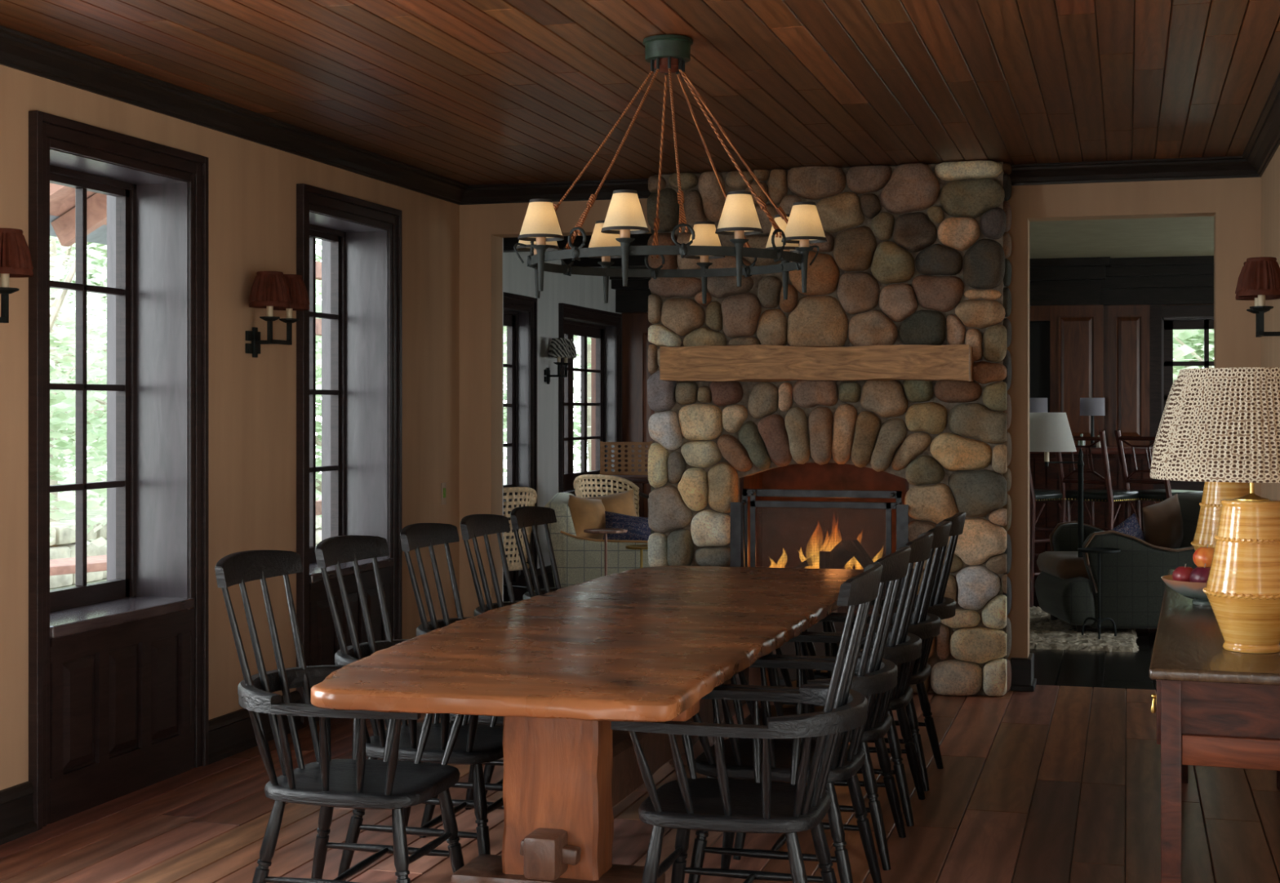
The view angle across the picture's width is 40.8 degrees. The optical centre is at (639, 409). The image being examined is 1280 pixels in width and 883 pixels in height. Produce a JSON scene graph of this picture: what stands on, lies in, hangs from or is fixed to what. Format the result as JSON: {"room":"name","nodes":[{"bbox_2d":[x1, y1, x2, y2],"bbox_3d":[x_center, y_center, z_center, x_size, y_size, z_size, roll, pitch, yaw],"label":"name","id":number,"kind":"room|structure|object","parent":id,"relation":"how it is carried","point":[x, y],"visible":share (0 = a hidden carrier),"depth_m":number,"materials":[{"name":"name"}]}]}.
{"room":"dining room","nodes":[
{"label":"dining room","id":0,"kind":"room"},
{"bbox_2d":[0,64,459,791],"bbox_3d":[-2.765,0.050,4.733,0.360,2.900,12.400,0,0,16],"label":"wall","id":1,"kind":"structure","parent":0,"point":[252,185],"depth_m":7.64,"materials":[{"name":"paint"}]},
{"bbox_2d":[0,227,33,323],"bbox_3d":[-2.183,-0.419,5.700,0.232,0.372,0.363,0,0,16],"label":"wall sconce","id":2,"kind":"object","parent":1,"relation":"attached to","point":[15,261],"visible":1,"depth_m":5.74,"materials":[{"name":"fabric"}]},
{"bbox_2d":[28,110,208,831],"bbox_3d":[-2.184,0.217,6.748,0.420,2.565,1.185,0,0,16],"label":"window","id":3,"kind":"structure","parent":1,"relation":"in","point":[118,665],"depth_m":7.00,"materials":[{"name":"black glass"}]},
{"bbox_2d":[0,690,303,845],"bbox_3d":[-2.652,1.413,4.399,0.038,0.175,11.820,0,0,16],"label":"baseboard","id":4,"kind":"structure","parent":1,"relation":"attached to","point":[231,734],"depth_m":7.34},
{"bbox_2d":[0,25,468,204],"bbox_3d":[-2.623,-1.250,4.391,0.100,0.100,11.820,0,0,16],"label":"trim","id":5,"kind":"structure","parent":1,"relation":"attached to","point":[19,51],"depth_m":7.19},
{"bbox_2d":[244,271,310,357],"bbox_3d":[-1.627,-0.419,7.663,0.232,0.372,0.363,0,0,16],"label":"wall sconce","id":6,"kind":"object","parent":1,"relation":"attached to","point":[272,291],"visible":1,"depth_m":7.57,"materials":[{"name":"fabric"}]},
{"bbox_2d":[296,183,402,728],"bbox_3d":[-1.629,0.217,8.706,0.420,2.565,1.145,0,0,16],"label":"window","id":7,"kind":"structure","parent":1,"relation":"in","point":[361,315],"depth_m":9.12,"materials":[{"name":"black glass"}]},
{"bbox_2d":[440,482,446,505],"bbox_3d":[-1.122,0.482,9.849,0.012,0.125,0.070,0,0,16],"label":"light switch","id":8,"kind":"object","parent":1,"relation":"attached to","point":[443,486],"visible":1,"depth_m":9.84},
{"bbox_2d":[502,237,503,602],"bbox_3d":[-1.402,0.050,10.863,1.080,2.900,0.180,0,0,16],"label":"wall","id":9,"kind":"structure","parent":0,"point":[503,237],"depth_m":10.80,"materials":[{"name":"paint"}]},
{"bbox_2d":[503,251,621,568],"bbox_3d":[-1.019,0.050,13.592,0.170,2.900,5.600,0,0,16],"label":"wall","id":10,"kind":"structure","parent":0,"point":[583,291],"depth_m":14.20,"materials":[{"name":"paint"}]},
{"bbox_2d":[503,292,537,601],"bbox_3d":[-1.092,0.302,13.317,0.240,2.395,1.120,0,0,16],"label":"window","id":11,"kind":"structure","parent":10,"relation":"in","point":[520,312],"depth_m":13.73,"materials":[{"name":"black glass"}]},
{"bbox_2d":[537,564,555,589],"bbox_3d":[-1.149,1.395,12.738,0.046,0.210,3.565,0,0,16],"label":"baseboard","id":12,"kind":"structure","parent":10,"relation":"attached to","point":[548,568],"depth_m":14.12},
{"bbox_2d":[544,337,577,384],"bbox_3d":[-0.660,-0.395,14.124,0.232,0.372,0.363,0,0,16],"label":"wall sconce","id":13,"kind":"object","parent":10,"relation":"attached to","point":[559,348],"visible":1,"depth_m":14.02,"materials":[{"name":"fabric"}]},
{"bbox_2d":[503,233,652,279],"bbox_3d":[0.579,-1.250,13.327,3.050,0.100,4.760,0,0,16],"label":"trim","id":14,"kind":"structure","parent":10,"relation":"attached to","point":[634,261],"depth_m":14.33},
{"bbox_2d":[558,302,622,497],"bbox_3d":[-0.522,0.302,15.328,0.240,2.395,1.760,0,0,16],"label":"window","id":15,"kind":"structure","parent":10,"relation":"in","point":[605,326],"depth_m":15.56,"materials":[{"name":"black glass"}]},
{"bbox_2d":[0,0,1279,185],"bbox_3d":[-0.537,-1.336,3.800,4.475,0.072,11.820,0,0,16],"label":"ceiling","id":16,"kind":"structure","parent":0,"point":[469,92],"depth_m":6.66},
{"bbox_2d":[513,35,826,303],"bbox_3d":[0.098,-0.848,6.032,1.057,0.896,1.057,0,0,40],"label":"chandelier","id":17,"kind":"object","parent":16,"relation":"hanging from","point":[791,234],"visible":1,"depth_m":5.84,"materials":[{"name":"metal"}]},
{"bbox_2d":[529,248,540,298],"bbox_3d":[-0.367,-0.510,6.178,0.064,0.221,0.062,0,0,16],"label":"candle","id":18,"kind":"object","parent":17,"relation":"on","point":[537,293],"depth_m":6.17,"materials":[{"name":"metal"}]},
{"bbox_2d":[531,236,550,291],"bbox_3d":[-0.334,-0.510,5.806,0.064,0.221,0.062,0,0,16],"label":"candle","id":19,"kind":"object","parent":17,"relation":"on","point":[542,256],"depth_m":5.80,"materials":[{"name":"metal"}]},
{"bbox_2d":[597,256,613,303],"bbox_3d":[-0.128,-0.510,6.463,0.064,0.221,0.062,0,0,16],"label":"candle","id":20,"kind":"object","parent":17,"relation":"on","point":[605,271],"depth_m":6.45,"materials":[{"name":"metal"}]},
{"bbox_2d":[615,229,635,286],"bbox_3d":[-0.048,-0.510,5.567,0.064,0.221,0.062,0,0,16],"label":"candle","id":21,"kind":"object","parent":17,"relation":"on","point":[624,250],"depth_m":5.56,"materials":[{"name":"metal"}]},
{"bbox_2d":[696,255,712,303],"bbox_3d":[0.243,-0.510,6.496,0.064,0.221,0.062,0,0,16],"label":"candle","id":22,"kind":"object","parent":17,"relation":"on","point":[704,272],"depth_m":6.48,"materials":[{"name":"metal"}]},
{"bbox_2d":[729,231,748,286],"bbox_3d":[0.323,-0.510,5.600,0.064,0.221,0.062,0,0,16],"label":"candle","id":23,"kind":"object","parent":17,"relation":"on","point":[738,251],"depth_m":5.59,"materials":[{"name":"metal"}]},
{"bbox_2d":[778,249,790,299],"bbox_3d":[0.529,-0.510,6.257,0.064,0.221,0.062,0,0,16],"label":"candle","id":24,"kind":"object","parent":17,"relation":"on","point":[784,268],"depth_m":6.25,"materials":[{"name":"metal"}]},
{"bbox_2d":[795,239,813,293],"bbox_3d":[0.562,-0.510,5.886,0.064,0.221,0.062,0,0,16],"label":"candle","id":25,"kind":"object","parent":17,"relation":"on","point":[804,249],"depth_m":5.88,"materials":[{"name":"metal"}]},
{"bbox_2d":[0,592,1279,882],"bbox_3d":[1.020,1.536,6.571,7.620,0.072,18.000,0,0,16],"label":"floor","id":26,"kind":"structure","parent":0,"point":[1048,784],"depth_m":6.31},
{"bbox_2d":[214,550,464,882],"bbox_3d":[-0.851,0.960,4.964,0.670,1.086,0.601,0,0,15],"label":"dining chair","id":27,"kind":"object","parent":26,"relation":"on","point":[358,782],"visible":0.9,"depth_m":4.92,"materials":[{"name":"black wood"}]},
{"bbox_2d":[315,535,503,880],"bbox_3d":[-0.681,0.960,5.562,0.670,1.086,0.601,0,0,16],"label":"dining chair","id":28,"kind":"object","parent":26,"relation":"on","point":[476,745],"visible":0.49,"depth_m":5.46,"materials":[{"name":"black wood"}]},
{"bbox_2d":[400,523,503,838],"bbox_3d":[-0.503,0.960,6.191,0.670,1.086,0.601,0,0,15],"label":"dining chair","id":29,"kind":"object","parent":26,"relation":"on","point":[415,536],"visible":0.16,"depth_m":6.21,"materials":[{"name":"black wood"}]},
{"bbox_2d":[503,487,537,601],"bbox_3d":[-1.041,1.008,11.649,0.672,0.985,0.613,0,0,-44],"label":"wicker chair","id":30,"kind":"object","parent":26,"relation":"on","point":[512,566],"visible":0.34,"depth_m":11.51,"materials":[{"name":"wicker"}]},
{"bbox_2d":[460,514,614,795],"bbox_3d":[-0.349,0.960,6.734,0.670,1.086,0.601,0,0,15],"label":"dining chair","id":31,"kind":"object","parent":26,"relation":"on","point":[473,526],"visible":0.15,"depth_m":6.82,"materials":[{"name":"black wood"}]},
{"bbox_2d":[510,506,565,599],"bbox_3d":[-0.195,0.960,7.279,0.670,1.086,0.601,0,0,17],"label":"dining chair","id":32,"kind":"object","parent":26,"relation":"on","point":[524,517],"visible":0.09,"depth_m":7.39,"materials":[{"name":"black wood"}]},
{"bbox_2d":[311,565,864,882],"bbox_3d":[0.027,1.119,6.282,1.187,0.762,3.833,0,0,16],"label":"dining table","id":33,"kind":"object","parent":26,"relation":"on","point":[647,644],"visible":0.87,"depth_m":4.95,"materials":[{"name":"brown wood"}]},
{"bbox_2d":[544,492,650,587],"bbox_3d":[-0.200,1.064,12.345,0.923,0.872,1.506,0,0,0],"label":"sofa","id":34,"kind":"object","parent":26,"relation":"on","point":[579,560],"visible":0.42,"depth_m":11.60,"materials":[{"name":"fabric"}]},
{"bbox_2d":[567,494,605,539],"bbox_3d":[-0.369,0.755,11.819,0.297,0.350,0.272,0,0,-18],"label":"cushion","id":35,"kind":"object","parent":34,"relation":"on","point":[586,513],"visible":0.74,"depth_m":11.71,"materials":[{"name":"fabric"}]},
{"bbox_2d":[583,489,637,516],"bbox_3d":[-0.199,0.755,12.131,0.437,0.373,0.210,0,0,-22],"label":"cushion","id":36,"kind":"object","parent":34,"relation":"on","point":[621,503],"visible":0.34,"depth_m":12.11,"materials":[{"name":"fabric"}]},
{"bbox_2d":[603,511,650,540],"bbox_3d":[-0.064,0.825,11.773,0.406,0.261,0.160,0,0,-11],"label":"cushion","id":37,"kind":"object","parent":34,"relation":"on","point":[637,527],"visible":0.63,"depth_m":11.71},
{"bbox_2d":[583,528,627,576],"bbox_3d":[-0.217,1.131,10.902,0.279,0.738,0.280,0,0,16],"label":"table","id":38,"kind":"object","parent":26,"relation":"on","point":[597,531],"visible":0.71,"depth_m":10.89,"materials":[{"name":"wood"}]},
{"bbox_2d":[573,474,648,516],"bbox_3d":[-0.190,1.008,13.879,0.672,0.985,0.613,0,0,34],"label":"wicker chair","id":39,"kind":"object","parent":26,"relation":"on","point":[577,484],"visible":0.3,"depth_m":13.62,"materials":[{"name":"wicker"}]},
{"bbox_2d":[581,475,649,497],"bbox_3d":[0.062,1.041,14.824,1.000,0.918,0.700,0,0,16],"label":"table","id":40,"kind":"object","parent":26,"relation":"on","point":[636,479],"visible":0.05,"depth_m":14.59,"materials":[{"name":"brown wood"}]},
{"bbox_2d":[598,441,652,475],"bbox_3d":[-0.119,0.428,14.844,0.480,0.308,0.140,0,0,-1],"label":"wicker chair","id":41,"kind":"object","parent":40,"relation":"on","point":[609,448],"visible":0.94,"depth_m":14.83,"materials":[{"name":"wicker"}]},
{"bbox_2d":[626,544,648,568],"bbox_3d":[0.009,1.183,10.931,0.240,0.633,0.240,0,0,16],"label":"table","id":42,"kind":"object","parent":26,"relation":"on","point":[641,547],"visible":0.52,"depth_m":10.92,"materials":[{"name":"gold metal"}]},
{"bbox_2d":[611,564,883,882],"bbox_3d":[0.317,0.960,4.656,0.670,1.086,0.601,0,0,15],"label":"dining chair","id":43,"kind":"object","parent":26,"relation":"on","point":[721,804],"visible":0.94,"depth_m":4.51,"materials":[{"name":"black wood"}]},
{"bbox_2d":[688,546,911,882],"bbox_3d":[0.487,0.960,5.255,0.670,1.086,0.601,0,0,17],"label":"dining chair","id":44,"kind":"object","parent":26,"relation":"on","point":[876,674],"visible":0.59,"depth_m":5.12,"materials":[{"name":"black wood"}]},
{"bbox_2d":[729,488,908,685],"bbox_3d":[0.952,0.965,9.168,0.955,1.070,0.080,0,0,16],"label":"fireplace screen","id":45,"kind":"object","parent":26,"relation":"on","point":[739,510],"visible":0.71,"depth_m":9.19,"materials":[{"name":"metal"}]},
{"bbox_2d":[646,160,1011,696],"bbox_3d":[1.044,0.100,9.448,1.960,2.800,1.030,0,0,16],"label":"stone fireplace","id":46,"kind":"object","parent":26,"relation":"on","point":[891,371],"visible":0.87,"depth_m":9.13,"materials":[{"name":"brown stone"}]},
{"bbox_3d":[1.105,1.056,9.478,0.560,0.129,0.300,0,0,16],"label":"grate","id":47,"kind":"object","parent":46,"relation":"on","visible":0},
{"bbox_3d":[1.108,0.970,9.487,0.540,0.070,0.260,0,0,16],"label":"bed","id":48,"kind":"object","parent":47,"relation":"on","visible":0},
{"bbox_2d":[818,551,830,568],"bbox_3d":[1.006,0.858,9.392,0.066,0.167,0.046,0,0,16],"label":"log","id":49,"kind":"object","parent":48,"relation":"on","point":[828,556],"visible":0.32,"depth_m":9.38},
{"bbox_2d":[815,540,857,568],"bbox_3d":[1.079,0.839,9.459,0.126,0.250,0.287,0,0,-38],"label":"log","id":50,"kind":"object","parent":48,"relation":"on","point":[850,543],"visible":0.26,"depth_m":9.37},
{"bbox_3d":[1.083,0.952,9.476,0.602,0.087,0.131,0,0,16],"label":"log","id":51,"kind":"object","parent":47,"relation":"on","visible":0},
{"bbox_2d":[852,539,873,569],"bbox_3d":[1.220,0.819,9.396,0.189,0.210,0.086,0,0,32],"label":"log","id":52,"kind":"object","parent":51,"relation":"on","point":[864,557],"visible":0.32,"depth_m":9.38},
{"bbox_2d":[733,532,933,871],"bbox_3d":[0.662,0.960,5.872,0.670,1.086,0.601,0,0,15],"label":"dining chair","id":53,"kind":"object","parent":26,"relation":"on","point":[902,646],"visible":0.52,"depth_m":5.70,"materials":[{"name":"black wood"}]},
{"bbox_2d":[775,520,951,826],"bbox_3d":[0.828,0.960,6.460,0.670,1.086,0.601,0,0,15],"label":"dining chair","id":54,"kind":"object","parent":26,"relation":"on","point":[923,624],"visible":0.39,"depth_m":6.28,"materials":[{"name":"black wood"}]},
{"bbox_2d":[804,512,966,791],"bbox_3d":[0.991,0.960,7.035,0.670,1.086,0.601,0,0,17],"label":"dining chair","id":55,"kind":"object","parent":26,"relation":"on","point":[940,606],"visible":0.37,"depth_m":6.88,"materials":[{"name":"black wood"}]},
{"bbox_2d":[1029,464,1071,607],"bbox_3d":[2.987,0.828,13.308,0.604,1.346,0.472,0,0,-36],"label":"bar stool","id":56,"kind":"object","parent":26,"relation":"on","point":[1035,495],"visible":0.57,"depth_m":13.04,"materials":[{"name":"brown wood"}]},
{"bbox_2d":[1029,606,1138,653],"bbox_3d":[2.275,1.483,11.958,2.284,0.034,2.174,0,0,16],"label":"area rug","id":57,"kind":"object","parent":26,"relation":"on","point":[1045,633],"visible":0.2,"depth_m":11.14,"materials":[{"name":"fabric"}]},
{"bbox_2d":[1029,412,1097,631],"bbox_3d":[2.804,0.760,11.522,0.545,1.480,0.390,0,0,16],"label":"floor lamp","id":58,"kind":"object","parent":57,"relation":"on","point":[1049,432],"visible":0.66,"depth_m":11.42,"materials":[{"name":"metal"}]},
{"bbox_2d":[1077,547,1120,639],"bbox_3d":[2.966,1.185,11.112,0.270,0.566,0.270,0,0,16],"label":"table","id":59,"kind":"object","parent":57,"relation":"on","point":[1092,550],"visible":1,"depth_m":11.11,"materials":[{"name":"metal"}]},
{"bbox_2d":[1035,491,1202,632],"bbox_3d":[3.390,1.039,11.741,1.242,0.922,0.960,0,0,0],"label":"upholstered armchair","id":60,"kind":"object","parent":57,"relation":"on","point":[1132,587],"visible":0.61,"depth_m":11.27,"materials":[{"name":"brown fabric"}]},
{"bbox_2d":[1036,551,1089,580],"bbox_3d":[3.223,1.065,11.741,0.905,0.150,0.670,0,0,0],"label":"seat cushion","id":61,"kind":"object","parent":60,"relation":"on","point":[1053,565],"depth_m":11.52,"materials":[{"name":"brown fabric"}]},
{"bbox_2d":[1111,513,1145,541],"bbox_3d":[3.277,0.870,11.608,0.365,0.349,0.145,0,0,-18],"label":"cushion","id":62,"kind":"object","parent":60,"relation":"on","point":[1131,526],"visible":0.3,"depth_m":11.56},
{"bbox_2d":[1142,493,1183,548],"bbox_3d":[3.551,0.800,11.674,0.442,0.455,0.196,0,0,-37],"label":"cushion","id":63,"kind":"object","parent":60,"relation":"on","point":[1162,522],"visible":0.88,"depth_m":11.58,"materials":[{"name":"brown fabric"}]},
{"bbox_2d":[1029,446,1153,592],"bbox_3d":[2.984,0.905,14.350,2.620,1.190,0.600,0,0,16],"label":"base cabinet","id":64,"kind":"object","parent":26,"relation":"on","point":[1044,477],"depth_m":13.98,"materials":[{"name":"brown wood"}]},
{"bbox_2d":[1029,398,1047,412],"bbox_3d":[3.263,0.107,14.198,0.200,0.405,0.200,0,0,16],"label":"lamp","id":65,"kind":"object","parent":64,"relation":"on","point":[1036,405],"visible":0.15,"depth_m":14.11,"materials":[{"name":"fabric"}]},
{"bbox_2d":[1029,446,1152,454],"bbox_3d":[2.984,0.335,14.350,2.620,0.050,0.600,0,0,16],"label":"countertop","id":66,"kind":"structure","parent":64,"relation":"on","point":[1110,450],"depth_m":13.84,"materials":[{"name":"brown wood"}]},
{"bbox_2d":[1080,398,1105,447],"bbox_3d":[3.709,0.107,14.103,0.200,0.405,0.200,0,0,16],"label":"lamp","id":67,"kind":"object","parent":64,"relation":"on","point":[1088,406],"visible":0.85,"depth_m":14.03,"materials":[{"name":"metal"}]},
{"bbox_2d":[1055,430,1141,531],"bbox_3d":[3.518,0.828,13.215,0.604,1.346,0.472,0,0,-44],"label":"bar stool","id":68,"kind":"object","parent":26,"relation":"on","point":[1109,495],"visible":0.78,"depth_m":13.08,"materials":[{"name":"wood"}]},
{"bbox_2d":[1114,430,1203,534],"bbox_3d":[4.018,0.828,13.216,0.604,1.346,0.472,0,0,-32],"label":"bar stool","id":69,"kind":"object","parent":26,"relation":"on","point":[1162,495],"visible":0.41,"depth_m":13.16,"materials":[{"name":"brown wood"}]},
{"bbox_2d":[1148,568,1279,882],"bbox_3d":[1.948,1.075,5.601,0.488,0.849,2.830,0,0,18],"label":"console table","id":70,"kind":"object","parent":26,"relation":"on","point":[1217,707],"visible":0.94,"depth_m":4.34,"materials":[{"name":"brown wood"}]},
{"bbox_2d":[1160,574,1210,605],"bbox_3d":[1.904,0.608,5.749,0.312,0.085,0.312,0,0,16],"label":"fruit bowl","id":71,"kind":"object","parent":70,"relation":"on","point":[1193,590],"visible":0.34,"depth_m":5.68,"materials":[{"name":"ceramic"}]},
{"bbox_2d":[1172,564,1193,582],"bbox_3d":[1.821,0.553,5.751,0.080,0.075,0.080,0,0,16],"label":"apple","id":72,"kind":"object","parent":71,"relation":"in","point":[1180,573],"visible":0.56,"depth_m":5.72,"materials":[{"name":"red plant"}]},
{"bbox_2d":[1189,563,1210,582],"bbox_3d":[1.867,0.552,5.692,0.092,0.086,0.092,0,0,16],"label":"apple","id":73,"kind":"object","parent":71,"relation":"in","point":[1198,575],"visible":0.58,"depth_m":5.66,"materials":[{"name":"red plant"}]},
{"bbox_2d":[1192,544,1214,567],"bbox_3d":[1.889,0.489,5.732,0.088,0.082,0.088,0,0,16],"label":"apple","id":74,"kind":"object","parent":73,"relation":"on","point":[1202,556],"visible":0.66,"depth_m":5.70,"materials":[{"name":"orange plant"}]},
{"bbox_2d":[1151,379,1249,551],"bbox_3d":[2.151,0.270,6.302,0.530,0.760,0.530,0,0,32],"label":"table lamp","id":75,"kind":"object","parent":70,"relation":"on","point":[1213,493],"visible":0.2,"depth_m":6.25,"materials":[{"name":"ceramic"}]},
{"bbox_2d":[1150,367,1279,653],"bbox_3d":[1.658,0.270,4.660,0.530,0.760,0.530,0,0,-29],"label":"table lamp","id":76,"kind":"object","parent":70,"relation":"on","point":[1219,424],"visible":1,"depth_m":4.55,"materials":[{"name":"ceramic"}]},
{"bbox_2d":[459,177,1261,688],"bbox_3d":[1.109,0.050,9.575,4.455,2.900,0.190,0,0,16],"label":"wall","id":77,"kind":"structure","parent":0,"point":[1234,204],"depth_m":9.22,"materials":[{"name":"paint"}]},
{"bbox_2d":[460,178,651,204],"bbox_3d":[-0.463,-1.250,9.870,1.270,0.100,0.100,0,0,16],"label":"trim","id":78,"kind":"structure","parent":77,"relation":"attached to","point":[522,193],"depth_m":9.89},
{"bbox_2d":[1010,653,1036,692],"bbox_3d":[1.095,1.413,9.563,4.435,0.175,0.280,0,0,16],"label":"baseboard","id":79,"kind":"structure","parent":77,"relation":"attached to","point":[1023,679],"depth_m":9.16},
{"bbox_2d":[1008,155,1258,186],"bbox_3d":[2.575,-1.250,9.009,1.285,0.100,0.100,0,0,16],"label":"trim","id":80,"kind":"structure","parent":77,"relation":"attached to","point":[1233,166],"depth_m":9.01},
{"bbox_2d":[591,303,1213,517],"bbox_3d":[3.492,0.050,15.355,8.150,2.900,0.250,0,0,16],"label":"wall","id":81,"kind":"structure","parent":0,"point":[633,324],"depth_m":16.23,"materials":[{"name":"brown wood"}]},
{"bbox_2d":[641,304,1150,517],"bbox_3d":[2.207,0.295,15.516,4.590,2.410,0.140,0,0,16],"label":"wall paneling","id":82,"kind":"structure","parent":81,"relation":"attached to","point":[1076,331],"depth_m":14.98,"materials":[{"name":"brown wood"}]},
{"bbox_2d":[611,255,1213,313],"bbox_3d":[3.425,-1.105,15.025,7.600,0.390,0.420,0,0,16],"label":"ceiling beam","id":83,"kind":"structure","parent":81,"relation":"attached to","point":[1172,280],"depth_m":14.83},
{"bbox_2d":[1029,320,1049,412],"bbox_3d":[2.925,0.360,15.372,1.450,2.280,0.015,0,0,16],"label":"trim","id":84,"kind":"structure","parent":81,"relation":"attached to","point":[1039,331],"depth_m":15.19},
{"bbox_2d":[1149,304,1213,490],"bbox_3d":[5.179,-0.105,14.825,1.515,1.610,0.210,0,0,16],"label":"window","id":85,"kind":"structure","parent":81,"relation":"in","point":[1197,317],"depth_m":14.92,"materials":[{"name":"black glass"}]},
{"bbox_2d":[1029,216,1213,258],"bbox_3d":[4.133,-1.340,11.930,4.550,0.080,5.990,0,0,16],"label":"wall","id":86,"kind":"structure","parent":0,"point":[1177,236],"depth_m":13.03,"materials":[{"name":"paint"}]},
{"bbox_2d":[1261,145,1279,500],"bbox_3d":[1.767,0.050,3.246,0.300,2.900,12.010,0,0,16],"label":"wall","id":87,"kind":"structure","parent":0,"point":[1270,178],"depth_m":8.24,"materials":[{"name":"paint"}]},
{"bbox_2d":[1235,257,1279,337],"bbox_3d":[2.572,-0.429,7.067,0.232,0.372,0.363,0,0,16],"label":"wall sconce","id":88,"kind":"object","parent":87,"relation":"attached to","point":[1259,279],"visible":1,"depth_m":6.94,"materials":[{"name":"fabric"}]},
{"bbox_2d":[1241,72,1279,177],"bbox_3d":[1.548,-1.250,3.209,0.100,0.100,11.820,0,0,16],"label":"trim","id":89,"kind":"structure","parent":87,"relation":"attached to","point":[1264,141],"depth_m":7.89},
{"label":"outside","id":90,"kind":"structure","parent":0,"visible":0},
{"bbox_2d":[49,471,506,590],"bbox_3d":[2.725,1.900,9.621,60.000,0.100,70.000,0,0,16],"label":"ground","id":91,"kind":"structure","parent":90,"point":[70,495],"depth_m":33.69,"materials":[{"name":"green plant"}]},
{"bbox_2d":[49,241,106,550],"bbox_3d":[-5.611,-0.146,15.441,3.517,4.113,4.824,0,0,-14],"label":"tree","id":92,"kind":"object","parent":91,"relation":"on","point":[61,404],"visible":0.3,"depth_m":15.17,"materials":[{"name":"green plant"}]},
{"bbox_2d":[49,235,106,572],"bbox_3d":[-7.493,-1.299,17.904,6.057,6.372,4.297,0,0,16],"label":"tree","id":93,"kind":"object","parent":91,"relation":"on","point":[64,377],"visible":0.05,"depth_m":17.65,"materials":[{"name":"green plant"}]},
{"bbox_2d":[49,237,106,522],"bbox_3d":[-7.045,-2.526,21.106,5.516,8.787,6.520,0,0,0],"label":"tree","id":94,"kind":"object","parent":91,"relation":"on","point":[53,252],"visible":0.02,"depth_m":20.75,"materials":[{"name":"green plant"}]},
{"bbox_2d":[55,239,106,474],"bbox_3d":[-10.970,-3.175,30.108,8.930,10.092,7.824,0,0,-24],"label":"tree","id":95,"kind":"object","parent":91,"relation":"on","point":[99,263],"visible":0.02,"depth_m":29.63,"materials":[{"name":"green plant"}]},
{"bbox_2d":[56,242,106,501],"bbox_3d":[-9.135,-2.123,23.480,8.323,8.009,7.117,0,0,-5],"label":"tree","id":96,"kind":"object","parent":91,"relation":"on","point":[104,251],"visible":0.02,"depth_m":25.76,"materials":[{"name":"green plant"}]},
{"bbox_2d":[58,254,106,448],"bbox_3d":[-8.511,-2.290,28.834,5.982,8.299,9.739,0,0,16],"label":"tree","id":97,"kind":"object","parent":91,"relation":"on","point":[104,300],"visible":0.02,"depth_m":27.59,"materials":[{"name":"green plant"}]},
{"bbox_2d":[49,493,321,589],"bbox_3d":[-5.800,1.530,19.518,0.559,0.640,18.367,0,0,16],"label":"wall","id":98,"kind":"structure","parent":91,"relation":"on","point":[60,547],"depth_m":18.09,"materials":[{"name":"stone"}]},
{"bbox_2d":[86,248,321,493],"bbox_3d":[-5.355,-2.014,24.584,6.613,7.790,5.157,0,0,40],"label":"tree","id":99,"kind":"object","parent":91,"relation":"on","point":[317,281],"visible":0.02,"depth_m":24.51,"materials":[{"name":"green plant"}]},
{"bbox_2d":[315,240,578,528],"bbox_3d":[-3.512,-0.339,19.981,5.048,4.496,4.194,0,0,16],"label":"tree","id":100,"kind":"object","parent":91,"relation":"on","point":[318,304],"visible":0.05,"depth_m":20.07,"materials":[{"name":"green plant"}]},
{"bbox_2d":[315,240,580,448],"bbox_3d":[-3.855,-2.928,35.857,7.040,9.574,8.061,0,0,-21],"label":"tree","id":101,"kind":"object","parent":91,"relation":"on","point":[317,242],"visible":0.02,"depth_m":34.93,"materials":[{"name":"green plant"}]},
{"bbox_2d":[503,337,591,473],"bbox_3d":[-0.980,-1.924,31.324,5.754,7.587,5.364,0,0,16],"label":"tree","id":102,"kind":"object","parent":91,"relation":"on","point":[588,346],"visible":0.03,"depth_m":30.77,"materials":[{"name":"green plant"}]},
{"bbox_2d":[503,329,591,465],"bbox_3d":[-3.002,-1.960,29.462,5.675,7.662,5.867,0,0,16],"label":"tree","id":103,"kind":"object","parent":91,"relation":"on","point":[588,340],"visible":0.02,"depth_m":28.34,"materials":[{"name":"green plant"}]},
{"bbox_2d":[1173,328,1213,381],"bbox_3d":[8.162,-2.484,24.933,9.207,8.713,9.651,0,0,41],"label":"tree","id":104,"kind":"object","parent":91,"relation":"on","point":[1180,353],"visible":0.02,"depth_m":23.23,"materials":[{"name":"green plant"}]},
{"bbox_2d":[1173,328,1213,368],"bbox_3d":[7.887,-1.565,22.723,4.878,6.846,6.319,0,0,-27],"label":"tree","id":105,"kind":"object","parent":91,"relation":"on","point":[1211,346],"visible":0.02,"depth_m":22.91,"materials":[{"name":"green plant"}]},
{"bbox_3d":[-5.399,1.735,5.946,5.370,0.230,16.500,0,0,16],"label":"terrace","id":106,"kind":"object","parent":91,"relation":"on","visible":0},
{"bbox_2d":[49,555,106,576],"bbox_3d":[-4.133,1.330,11.460,0.500,0.580,2.200,0,0,36],"label":"garden bench","id":107,"kind":"object","parent":106,"relation":"on","point":[94,563],"visible":0.02,"depth_m":11.65,"materials":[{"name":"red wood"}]},
{"bbox_2d":[315,261,321,515],"bbox_3d":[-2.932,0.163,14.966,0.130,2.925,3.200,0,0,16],"label":"pergola","id":108,"kind":"object","parent":106,"relation":"on","point":[318,264],"visible":0.02,"depth_m":15.14,"materials":[{"name":"red wood"}]},
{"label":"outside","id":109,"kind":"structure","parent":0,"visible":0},
{"bbox_2d":[49,182,106,247],"bbox_3d":[-3.581,-0.398,13.055,2.047,4.035,2.770,0,0,16],"label":"porch roof","id":110,"kind":"structure","parent":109,"point":[62,198],"depth_m":12.93,"materials":[{"name":"red wood"}]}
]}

